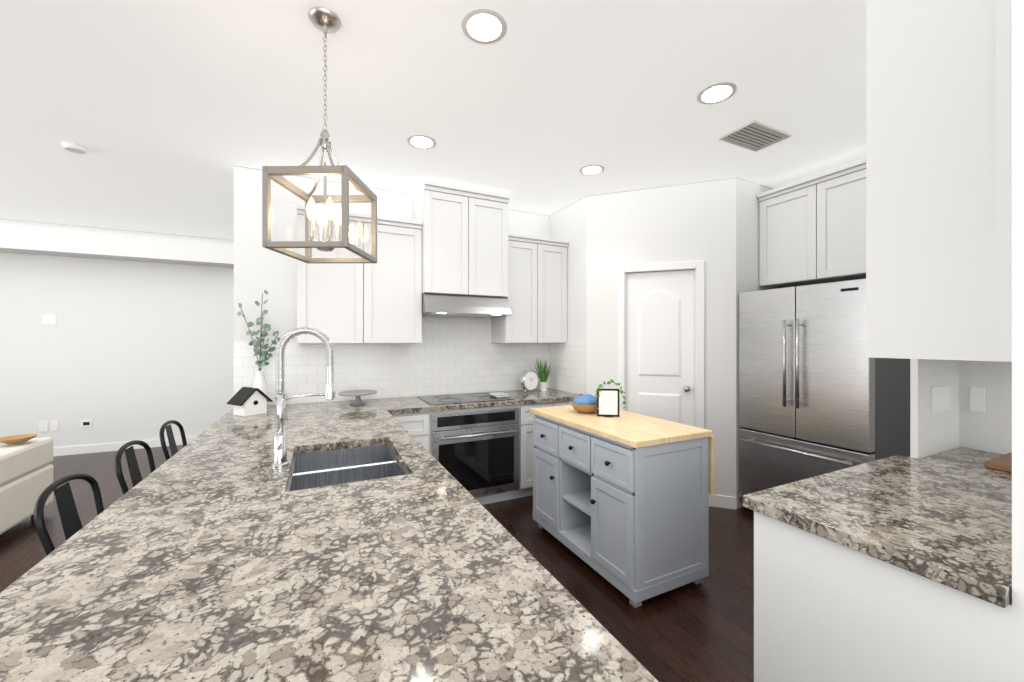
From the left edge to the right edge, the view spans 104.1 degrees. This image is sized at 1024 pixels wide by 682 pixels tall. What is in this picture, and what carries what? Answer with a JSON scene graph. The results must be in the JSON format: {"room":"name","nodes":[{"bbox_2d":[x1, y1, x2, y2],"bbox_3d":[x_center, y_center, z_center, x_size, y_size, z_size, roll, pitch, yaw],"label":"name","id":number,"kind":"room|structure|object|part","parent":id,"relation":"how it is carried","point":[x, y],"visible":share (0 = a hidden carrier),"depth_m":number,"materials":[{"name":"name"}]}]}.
{"room":"kitchen","nodes":[
{"label":"kitchen","id":0,"kind":"room"},
{"bbox_2d":[0,252,233,447],"bbox_3d":[-3.950,0.020,5.817,12.000,2.800,0.120,0,0,-26],"label":"wall","id":1,"kind":"structure","parent":0,"point":[123,351],"depth_m":5.16,"materials":[{"name":"paint"}]},
{"bbox_2d":[39,422,47,431],"bbox_3d":[-5.729,1.050,4.879,0.080,0.120,0.007,0,0,-26],"label":"wall plate","id":2,"kind":"object","parent":1,"relation":"attached to","point":[43,426],"visible":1,"depth_m":4.88,"materials":[{"name":"white plastic"}]},
{"bbox_2d":[42,315,55,324],"bbox_3d":[-5.684,-0.260,4.901,0.120,0.120,0.007,0,0,-26],"label":"wall plate","id":3,"kind":"object","parent":1,"relation":"attached to","point":[48,319],"visible":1,"depth_m":4.90,"materials":[{"name":"white plastic"}]},
{"bbox_2d":[50,421,57,430],"bbox_3d":[-5.643,1.050,4.921,0.070,0.120,0.007,0,0,-26],"label":"wall plate","id":4,"kind":"object","parent":1,"relation":"attached to","point":[53,425],"visible":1,"depth_m":4.92,"materials":[{"name":"white plastic"}]},
{"bbox_2d":[81,420,92,427],"bbox_3d":[-5.383,1.045,5.048,0.110,0.090,0.007,0,0,-26],"label":"wall plate","id":5,"kind":"object","parent":1,"relation":"attached to","point":[91,423],"visible":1,"depth_m":5.05,"materials":[{"name":"white plastic"}]},
{"bbox_2d":[53,436,196,455],"bbox_3d":[-6.558,1.370,4.470,5.890,0.100,0.015,0,0,-26],"label":"baseboard","id":6,"kind":"structure","parent":1,"relation":"attached to","point":[73,450],"depth_m":5.11,"materials":[{"name":"white"}]},
{"bbox_2d":[0,218,233,267],"bbox_3d":[-6.539,-1.215,4.293,6.010,0.330,0.350,0,0,-26],"label":"beam","id":7,"kind":"structure","parent":0,"point":[39,238],"depth_m":4.91,"materials":[{"name":"paint"}]},
{"bbox_2d":[0,445,753,681],"bbox_3d":[-1.798,1.445,1.404,12.000,0.050,11.100,0,0,-26],"label":"floor","id":8,"kind":"structure","parent":0,"point":[703,631],"depth_m":2.34,"materials":[{"name":"brown wood"}]},
{"bbox_2d":[0,437,52,534],"bbox_3d":[-4.589,1.050,2.474,2.120,0.740,0.970,0,0,-26],"label":"sofa","id":9,"kind":"object","parent":8,"relation":"on","point":[26,473],"visible":0.9,"depth_m":3.00,"materials":[{"name":"fabric"}]},
{"bbox_2d":[0,434,36,443],"bbox_3d":[-3.829,0.763,3.083,0.210,0.042,0.210,0,0,-26],"label":"tray","id":10,"kind":"object","parent":9,"relation":"on","point":[15,439],"visible":1,"depth_m":3.08,"materials":[{"name":"brown wood"}]},
{"bbox_2d":[34,473,103,554],"bbox_3d":[-1.425,0.959,1.530,0.476,0.928,0.476,0,0,-26],"label":"stool","id":11,"kind":"object","parent":8,"relation":"on","point":[69,516],"visible":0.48,"depth_m":1.42,"materials":[{"name":"black metal"}]},
{"bbox_2d":[115,440,155,494],"bbox_3d":[-1.675,0.959,2.042,0.476,0.928,0.476,0,0,-26],"label":"stool","id":12,"kind":"object","parent":8,"relation":"on","point":[134,471],"visible":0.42,"depth_m":1.94,"materials":[{"name":"black metal"}]},
{"bbox_2d":[159,420,186,460],"bbox_3d":[-1.925,0.959,2.555,0.476,0.928,0.476,0,0,-26],"label":"stool","id":13,"kind":"object","parent":8,"relation":"on","point":[172,443],"visible":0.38,"depth_m":2.45,"materials":[{"name":"black metal"}]},
{"bbox_2d":[0,316,658,681],"bbox_3d":[-0.498,0.681,0.909,1.080,1.477,5.468,0,0,-26],"label":"countertop","id":14,"kind":"structure","parent":8,"relation":"on","point":[319,528],"depth_m":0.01,"materials":[{"name":"white stone"}]},
{"bbox_2d":[226,387,272,416],"bbox_3d":[-1.864,0.425,2.840,0.180,0.188,0.221,0,0,29],"label":"birdhouse","id":15,"kind":"object","parent":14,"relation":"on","point":[246,401],"visible":1,"depth_m":2.79,"materials":[{"name":"white wood"}]},
{"bbox_2d":[237,290,279,405],"bbox_3d":[-1.956,0.062,3.088,0.269,0.913,0.197,0,0,-26],"label":"vase","id":16,"kind":"object","parent":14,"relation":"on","point":[259,380],"visible":0.88,"depth_m":3.07,"materials":[{"name":"white ceramic"}]},
{"bbox_2d":[274,393,286,408],"bbox_3d":[-1.764,0.452,3.070,0.118,0.134,0.119,0,0,-26],"label":"plant","id":17,"kind":"object","parent":14,"relation":"on","point":[284,404],"visible":0.44,"depth_m":3.04,"materials":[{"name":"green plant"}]},
{"bbox_3d":[-1.768,0.486,3.054,0.084,0.065,0.084,0,0,-26],"label":"pot","id":18,"kind":"part","parent":17,"relation":"part of","materials":[{"name":"white ceramic"}]},
{"bbox_2d":[271,326,335,467],"bbox_3d":[-0.873,0.228,1.677,0.244,0.582,0.144,0,0,-26],"label":"faucet","id":19,"kind":"object","parent":14,"relation":"on","point":[280,448],"depth_m":1.67,"materials":[{"name":"silver metal"}]},
{"bbox_2d":[338,390,376,404],"bbox_3d":[-1.265,0.469,3.277,0.300,0.100,0.300,0,0,-26],"label":"cake stand","id":20,"kind":"object","parent":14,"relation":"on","point":[357,394],"visible":1,"depth_m":3.25,"materials":[{"name":"grey ceramic"}]},
{"bbox_2d":[361,371,375,379],"bbox_3d":[-1.278,0.305,3.555,0.120,0.070,0.005,0,0,-26],"label":"outlet","id":21,"kind":"object","parent":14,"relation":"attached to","point":[365,375],"depth_m":3.55,"materials":[{"name":"white plastic"}]},
{"bbox_2d":[417,392,514,404],"bbox_3d":[-0.426,0.514,3.622,0.750,0.009,0.515,0,0,-26],"label":"cooktop","id":22,"kind":"object","parent":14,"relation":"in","point":[456,398],"visible":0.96,"depth_m":3.55,"materials":[{"name":"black glass"}]},
{"bbox_2d":[489,392,508,397],"bbox_3d":[-0.120,0.496,3.680,0.130,0.029,0.180,0,0,-26],"label":"dish towel","id":23,"kind":"object","parent":22,"relation":"on","point":[498,394],"visible":1,"depth_m":3.62,"materials":[{"name":"white fabric"}]},
{"bbox_2d":[431,407,518,497],"bbox_3d":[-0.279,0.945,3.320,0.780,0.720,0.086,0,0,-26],"label":"oven","id":24,"kind":"object","parent":14,"relation":"in","point":[479,460],"visible":0.92,"depth_m":3.34,"materials":[{"name":"black glass"}]},
{"bbox_3d":[-0.265,0.775,3.291,0.670,0.022,0.021,0,0,-26],"label":"handle","id":25,"kind":"part","parent":24,"relation":"part of","materials":[{"name":"silver metal"}]},
{"bbox_2d":[502,366,512,373],"bbox_3d":[-0.046,0.305,4.155,0.120,0.070,0.005,0,0,-26],"label":"outlet","id":26,"kind":"object","parent":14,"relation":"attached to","point":[505,369],"depth_m":4.15,"materials":[{"name":"white plastic"}]},
{"bbox_2d":[521,370,537,391],"bbox_3d":[0.179,0.408,4.047,0.211,0.221,0.053,0,0,-39],"label":"desk clock","id":27,"kind":"object","parent":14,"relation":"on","point":[529,380],"visible":1,"depth_m":4.01,"materials":[{"name":"silver metal"}]},
{"bbox_2d":[534,359,550,390],"bbox_3d":[0.333,0.329,4.174,0.224,0.380,0.244,0,0,-26],"label":"grass plant","id":28,"kind":"object","parent":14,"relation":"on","point":[543,374],"visible":1,"depth_m":4.13,"materials":[{"name":"green plant"}]},
{"bbox_3d":[0.327,0.471,4.165,0.104,0.095,0.104,0,0,-26],"label":"pot","id":29,"kind":"part","parent":28,"relation":"part of","materials":[{"name":"white ceramic"}]},
{"bbox_2d":[530,405,714,607],"bbox_3d":[0.654,0.970,2.700,0.643,0.900,1.140,0,0,-26],"label":"island cart","id":30,"kind":"object","parent":8,"relation":"on","point":[621,502],"visible":0.96,"depth_m":2.28,"materials":[{"name":"grey wood"}]},
{"bbox_3d":[0.379,0.688,2.566,0.031,0.028,0.028,0,0,-26],"label":"knob","id":31,"kind":"part","parent":30,"relation":"part of","materials":[{"name":"black metal"}]},
{"bbox_2d":[570,394,596,412],"bbox_3d":[0.547,0.453,2.915,0.250,0.131,0.250,0,0,-26],"label":"bowl","id":32,"kind":"object","parent":30,"relation":"on","point":[584,403],"visible":0.9,"depth_m":2.84,"materials":[{"name":"brown wood"}]},
{"bbox_3d":[0.508,0.417,2.951,0.119,0.056,0.009,0,0,-26],"label":"handle","id":33,"kind":"part","parent":32,"relation":"part of","materials":[{"name":"blue"}]},
{"bbox_3d":[0.480,0.950,2.359,0.031,0.028,0.028,0,0,-26],"label":"knob","id":34,"kind":"part","parent":30,"relation":"part of","materials":[{"name":"black metal"}]},
{"bbox_3d":[0.537,0.688,2.242,0.031,0.028,0.028,0,0,-26],"label":"knob","id":35,"kind":"part","parent":30,"relation":"part of","materials":[{"name":"black metal"}]},
{"bbox_2d":[595,379,625,416],"bbox_3d":[0.675,0.390,2.743,0.211,0.257,0.072,0,0,6],"label":"framed sign","id":36,"kind":"object","parent":30,"relation":"on","point":[607,400],"visible":1,"depth_m":2.74,"materials":[{"name":"black metal"}]},
{"bbox_3d":[0.662,0.424,2.748,0.150,0.190,0.012,0,0,9],"label":"frame","id":37,"kind":"part","parent":36,"relation":"part of","materials":[{"name":"black wood"}]},
{"bbox_2d":[739,278,909,501],"bbox_3d":[2.421,0.505,3.125,0.827,1.830,0.895,0,0,-26],"label":"fridge","id":38,"kind":"object","parent":8,"relation":"on","point":[820,393],"visible":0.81,"depth_m":2.87,"materials":[{"name":"grey metal"}]},
{"bbox_3d":[2.048,0.159,3.192,0.080,1.131,0.442,0,0,-26],"label":"door","id":39,"kind":"part","parent":38,"relation":"part of","materials":[{"name":"silver metal"}]},
{"bbox_3d":[2.041,0.165,2.990,0.024,0.650,0.023,0,0,-26],"label":"handle","id":40,"kind":"part","parent":38,"relation":"part of","materials":[{"name":"silver metal"}]},
{"bbox_3d":[2.061,0.810,2.949,0.023,0.024,0.755,0,0,-26],"label":"handle","id":41,"kind":"part","parent":38,"relation":"part of","materials":[{"name":"silver metal"}]},
{"bbox_3d":[2.080,0.165,2.909,0.024,0.650,0.023,0,0,-26],"label":"handle","id":42,"kind":"part","parent":38,"relation":"part of","materials":[{"name":"silver metal"}]},
{"bbox_3d":[2.146,1.043,2.991,0.080,0.614,0.891,0,0,-26],"label":"drawer","id":43,"kind":"part","parent":38,"relation":"part of","materials":[{"name":"silver metal"}]},
{"bbox_3d":[2.244,0.159,2.789,0.080,1.131,0.442,0,0,-26],"label":"door","id":44,"kind":"part","parent":38,"relation":"part of","materials":[{"name":"silver metal"}]},
{"bbox_2d":[743,447,1011,607],"bbox_3d":[1.599,0.955,1.429,1.548,0.930,0.573,0,0,-26],"label":"countertop","id":45,"kind":"structure","parent":8,"relation":"on","point":[944,518],"depth_m":1.22,"materials":[{"name":"white stone"}]},
{"bbox_2d":[234,165,549,390],"bbox_3d":[-0.857,0.020,3.844,3.010,2.800,0.120,0,0,-26],"label":"wall","id":46,"kind":"structure","parent":0,"point":[259,269],"depth_m":3.25,"materials":[{"name":"paint"}]},
{"bbox_2d":[297,205,422,343],"bbox_3d":[-1.268,-0.500,3.363,0.949,1.040,0.378,0,0,-26],"label":"upper cabinet","id":47,"kind":"object","parent":46,"relation":"attached to","point":[380,301],"visible":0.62,"depth_m":3.23,"materials":[{"name":"white wood"}]},
{"bbox_2d":[233,316,549,407],"bbox_3d":[-0.887,0.142,3.755,2.876,0.753,0.011,0,0,-26],"label":"backsplash","id":48,"kind":"structure","parent":46,"relation":"attached to","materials":[{"name":"tile"}]},
{"bbox_2d":[413,180,509,296],"bbox_3d":[-0.470,-0.880,3.714,0.790,0.940,0.448,0,0,-26],"label":"upper cabinet","id":49,"kind":"object","parent":46,"relation":"attached to","point":[464,240],"visible":1,"depth_m":3.52,"materials":[{"name":"white wood"}]},
{"bbox_3d":[-0.470,-1.315,3.714,0.790,0.070,0.448,0,0,-26],"label":"crown","id":50,"kind":"part","parent":49,"relation":"part of","materials":[{"name":"white wood"}]},
{"bbox_2d":[422,293,511,316],"bbox_3d":[-0.457,-0.323,3.686,0.786,0.173,0.486,0,0,-26],"label":"range hood","id":51,"kind":"object","parent":49,"relation":"attached to","point":[436,304],"visible":0.9,"depth_m":3.50,"materials":[{"name":"silver metal"}]},
{"bbox_2d":[491,233,568,342],"bbox_3d":[0.183,-0.500,4.071,0.696,1.040,0.378,0,0,-26],"label":"upper cabinet","id":52,"kind":"object","parent":46,"relation":"attached to","point":[537,282],"visible":0.92,"depth_m":3.92,"materials":[{"name":"white wood"}]},
{"bbox_2d":[0,0,865,239],"bbox_3d":[-1.798,-1.405,1.404,12.000,0.050,11.100,0,0,-26],"label":"ceiling","id":53,"kind":"structure","parent":0,"point":[169,114],"depth_m":2.26,"materials":[{"name":"paint"}]},
{"bbox_2d":[61,141,87,153],"bbox_3d":[-3.043,-1.362,2.783,0.146,0.034,0.207,0,0,-26],"label":"smoke detector","id":54,"kind":"object","parent":53,"relation":"in","point":[73,147],"depth_m":2.80,"materials":[{"name":"white plastic"}]},
{"bbox_2d":[262,7,376,262],"bbox_3d":[-0.802,-0.872,1.712,0.332,1.014,0.332,0,0,1],"label":"pendant lantern","id":55,"kind":"object","parent":53,"relation":"hanging from","point":[325,21],"visible":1,"depth_m":1.67,"materials":[{"name":"grey"}]},
{"bbox_3d":[-0.802,-0.522,1.712,0.332,0.315,0.332,0,0,1],"label":"frame","id":56,"kind":"part","parent":55,"relation":"part of","materials":[{"name":"grey"}]},
{"bbox_3d":[-0.802,-0.518,1.712,0.312,0.263,0.312,0,0,1],"label":"glass","id":57,"kind":"part","parent":55,"relation":"part of","materials":[{"name":"clear glass"}]},
{"bbox_3d":[-0.802,-0.585,1.712,0.012,0.360,0.011,0,0,1],"label":"stem","id":58,"kind":"part","parent":55,"relation":"part of","materials":[{"name":"silver metal"}]},
{"bbox_3d":[-0.802,-1.117,1.712,0.018,0.428,0.017,0,0,1],"label":"chain","id":59,"kind":"part","parent":55,"relation":"part of","materials":[{"name":"silver metal"}]},
{"bbox_2d":[407,135,435,148],"bbox_3d":[-0.610,-1.362,2.698,0.192,0.034,0.194,0,0,-26],"label":"recessed light","id":60,"kind":"object","parent":53,"relation":"in","point":[417,141],"depth_m":2.75,"materials":[{"name":"white"}]},
{"bbox_3d":[-0.626,-1.378,2.766,0.200,0.004,0.200,0,0,-26],"label":"can trim","id":61,"kind":"part","parent":60,"relation":"part of","materials":[{"name":"white"}]},
{"bbox_2d":[462,8,506,43],"bbox_3d":[-0.118,-1.362,1.712,0.193,0.034,0.196,0,0,-26],"label":"recessed light","id":62,"kind":"object","parent":53,"relation":"in","point":[484,26],"depth_m":1.74,"materials":[{"name":"white plastic"}]},
{"bbox_3d":[-0.121,-1.378,1.754,0.200,0.004,0.200,0,0,-26],"label":"can trim","id":63,"kind":"part","parent":62,"relation":"part of","materials":[{"name":"white"}]},
{"bbox_2d":[579,164,604,174],"bbox_3d":[0.629,-1.362,3.141,0.191,0.034,0.193,0,0,-26],"label":"recessed light","id":64,"kind":"object","parent":53,"relation":"in","point":[594,169],"depth_m":3.20,"materials":[{"name":"white plastic"}]},
{"bbox_3d":[0.644,-1.378,3.218,0.200,0.004,0.200,0,0,-26],"label":"can trim","id":65,"kind":"part","parent":64,"relation":"part of","materials":[{"name":"white"}]},
{"bbox_2d":[697,82,736,104],"bbox_3d":[1.112,-1.362,2.171,0.196,0.034,0.194,0,0,-26],"label":"recessed light","id":66,"kind":"object","parent":53,"relation":"in","point":[722,91],"depth_m":2.22,"materials":[{"name":"white plastic"}]},
{"bbox_3d":[1.140,-1.378,2.225,0.200,0.004,0.200,0,0,-26],"label":"can trim","id":67,"kind":"part","parent":66,"relation":"part of","materials":[{"name":"white"}]},
{"bbox_2d":[719,120,790,151],"bbox_3d":[1.603,-1.362,2.634,0.413,0.034,0.247,0,0,-26],"label":"air vent","id":68,"kind":"object","parent":53,"relation":"in","point":[755,136],"depth_m":2.67,"materials":[{"name":"white metal"}]},
{"bbox_2d":[866,0,1011,361],"bbox_3d":[1.830,-0.659,1.525,1.050,1.438,0.347,0,0,-26],"label":"upper cabinet","id":69,"kind":"object","parent":53,"relation":"hanging from","point":[938,179],"visible":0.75,"depth_m":1.28,"materials":[{"name":"white wood"}]},
{"bbox_2d":[550,196,585,342],"bbox_3d":[0.615,0.020,4.122,0.120,2.800,0.670,0,0,-26],"label":"wall","id":70,"kind":"structure","parent":0,"point":[567,223],"depth_m":3.96,"materials":[{"name":"paint"}]},
{"bbox_2d":[548,343,585,395],"bbox_3d":[0.554,0.271,4.097,0.011,0.497,0.659,0,0,-26],"label":"backsplash","id":71,"kind":"structure","parent":70,"relation":"attached to","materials":[{"name":"tile"}]},
{"bbox_2d":[586,178,735,496],"bbox_3d":[1.321,0.020,3.639,1.259,2.800,0.120,0,0,20],"label":"wall","id":72,"kind":"structure","parent":0,"point":[684,222],"depth_m":3.51,"materials":[{"name":"paint"}]},
{"bbox_2d":[617,260,703,428],"bbox_3d":[1.338,0.362,3.624,0.730,2.115,0.138,0,0,20],"label":"door frame","id":73,"kind":"structure","parent":72,"relation":"attached to","point":[696,266],"depth_m":3.50,"materials":[{"name":"white wood"}]},
{"bbox_2d":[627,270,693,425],"bbox_3d":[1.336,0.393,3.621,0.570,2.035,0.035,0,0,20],"label":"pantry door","id":74,"kind":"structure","parent":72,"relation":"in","point":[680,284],"depth_m":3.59,"materials":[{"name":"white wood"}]},
{"bbox_2d":[638,289,689,423],"bbox_3d":[1.351,0.365,3.560,0.438,1.670,0.069,0,0,20],"label":"pantry door","id":75,"kind":"structure","parent":74,"relation":"attached to","point":[659,332],"depth_m":3.59,"materials":[{"name":"white wood"}]},
{"bbox_3d":[1.329,-0.075,3.599,0.370,0.790,0.010,0,0,20],"label":"panel","id":76,"kind":"part","parent":75,"relation":"part of","materials":[{"name":"white wood"}]},
{"bbox_3d":[1.329,0.835,3.599,0.370,0.730,0.010,0,0,20],"label":"panel","id":77,"kind":"part","parent":75,"relation":"part of","materials":[{"name":"white"}]},
{"bbox_3d":[1.531,0.420,3.496,0.056,0.056,0.068,0,0,20],"label":"knob","id":78,"kind":"part","parent":75,"relation":"part of","materials":[{"name":"silver metal"}]},
{"bbox_2d":[709,494,735,509],"bbox_3d":[1.299,1.370,3.577,1.259,0.100,0.012,0,0,20],"label":"baseboard","id":79,"kind":"structure","parent":72,"relation":"attached to","point":[727,502],"depth_m":3.40,"materials":[{"name":"white"}]},
{"bbox_2d":[736,178,777,508],"bbox_3d":[2.290,0.020,3.631,0.940,2.800,0.120,0,0,-26],"label":"wall","id":80,"kind":"structure","parent":0,"point":[747,240],"depth_m":3.42,"materials":[{"name":"paint"}]},
{"bbox_2d":[754,0,1023,681],"bbox_3d":[1.492,0.020,0.088,0.120,2.800,2.850,0,0,-26],"label":"wall","id":81,"kind":"structure","parent":0,"point":[826,610],"depth_m":1.02,"materials":[{"name":"paint"}]},
{"bbox_2d":[910,359,958,458],"bbox_3d":[2.569,0.020,2.157,1.730,2.800,0.025,0,0,-26],"label":"wall","id":82,"kind":"structure","parent":0,"point":[933,433],"depth_m":1.82,"materials":[{"name":"paint"}]},
{"bbox_2d":[931,385,950,412],"bbox_3d":[2.006,0.270,1.865,0.200,0.120,0.006,0,0,-26],"label":"wall outlet","id":83,"kind":"object","parent":82,"relation":"attached to","point":[940,398],"visible":1,"depth_m":1.85,"materials":[{"name":"white plastic"}]},
{"bbox_2d":[959,360,1011,453],"bbox_3d":[2.869,0.020,0.732,0.120,2.800,2.800,0,0,-26],"label":"wall","id":84,"kind":"structure","parent":0,"point":[989,429],"depth_m":1.88,"materials":[{"name":"paint"}]},
{"bbox_2d":[969,387,984,412],"bbox_3d":[2.225,0.280,1.909,0.006,0.120,0.050,0,0,-26],"label":"light switch","id":85,"kind":"object","parent":84,"relation":"attached to","point":[976,399],"visible":1,"depth_m":1.91,"materials":[{"name":"white plastic"}]},
{"bbox_3d":[2.986,0.020,3.139,0.120,2.800,1.375,0,0,-26],"label":"wall","id":86,"kind":"structure","parent":0,"visible":0},
{"bbox_2d":[757,158,865,287],"bbox_3d":[2.581,-0.880,3.203,0.548,0.800,0.895,0,0,-26],"label":"upper cabinet","id":87,"kind":"object","parent":86,"relation":"attached to","point":[812,230],"visible":0.69,"depth_m":3.11,"materials":[{"name":"white wood"}]}
]}

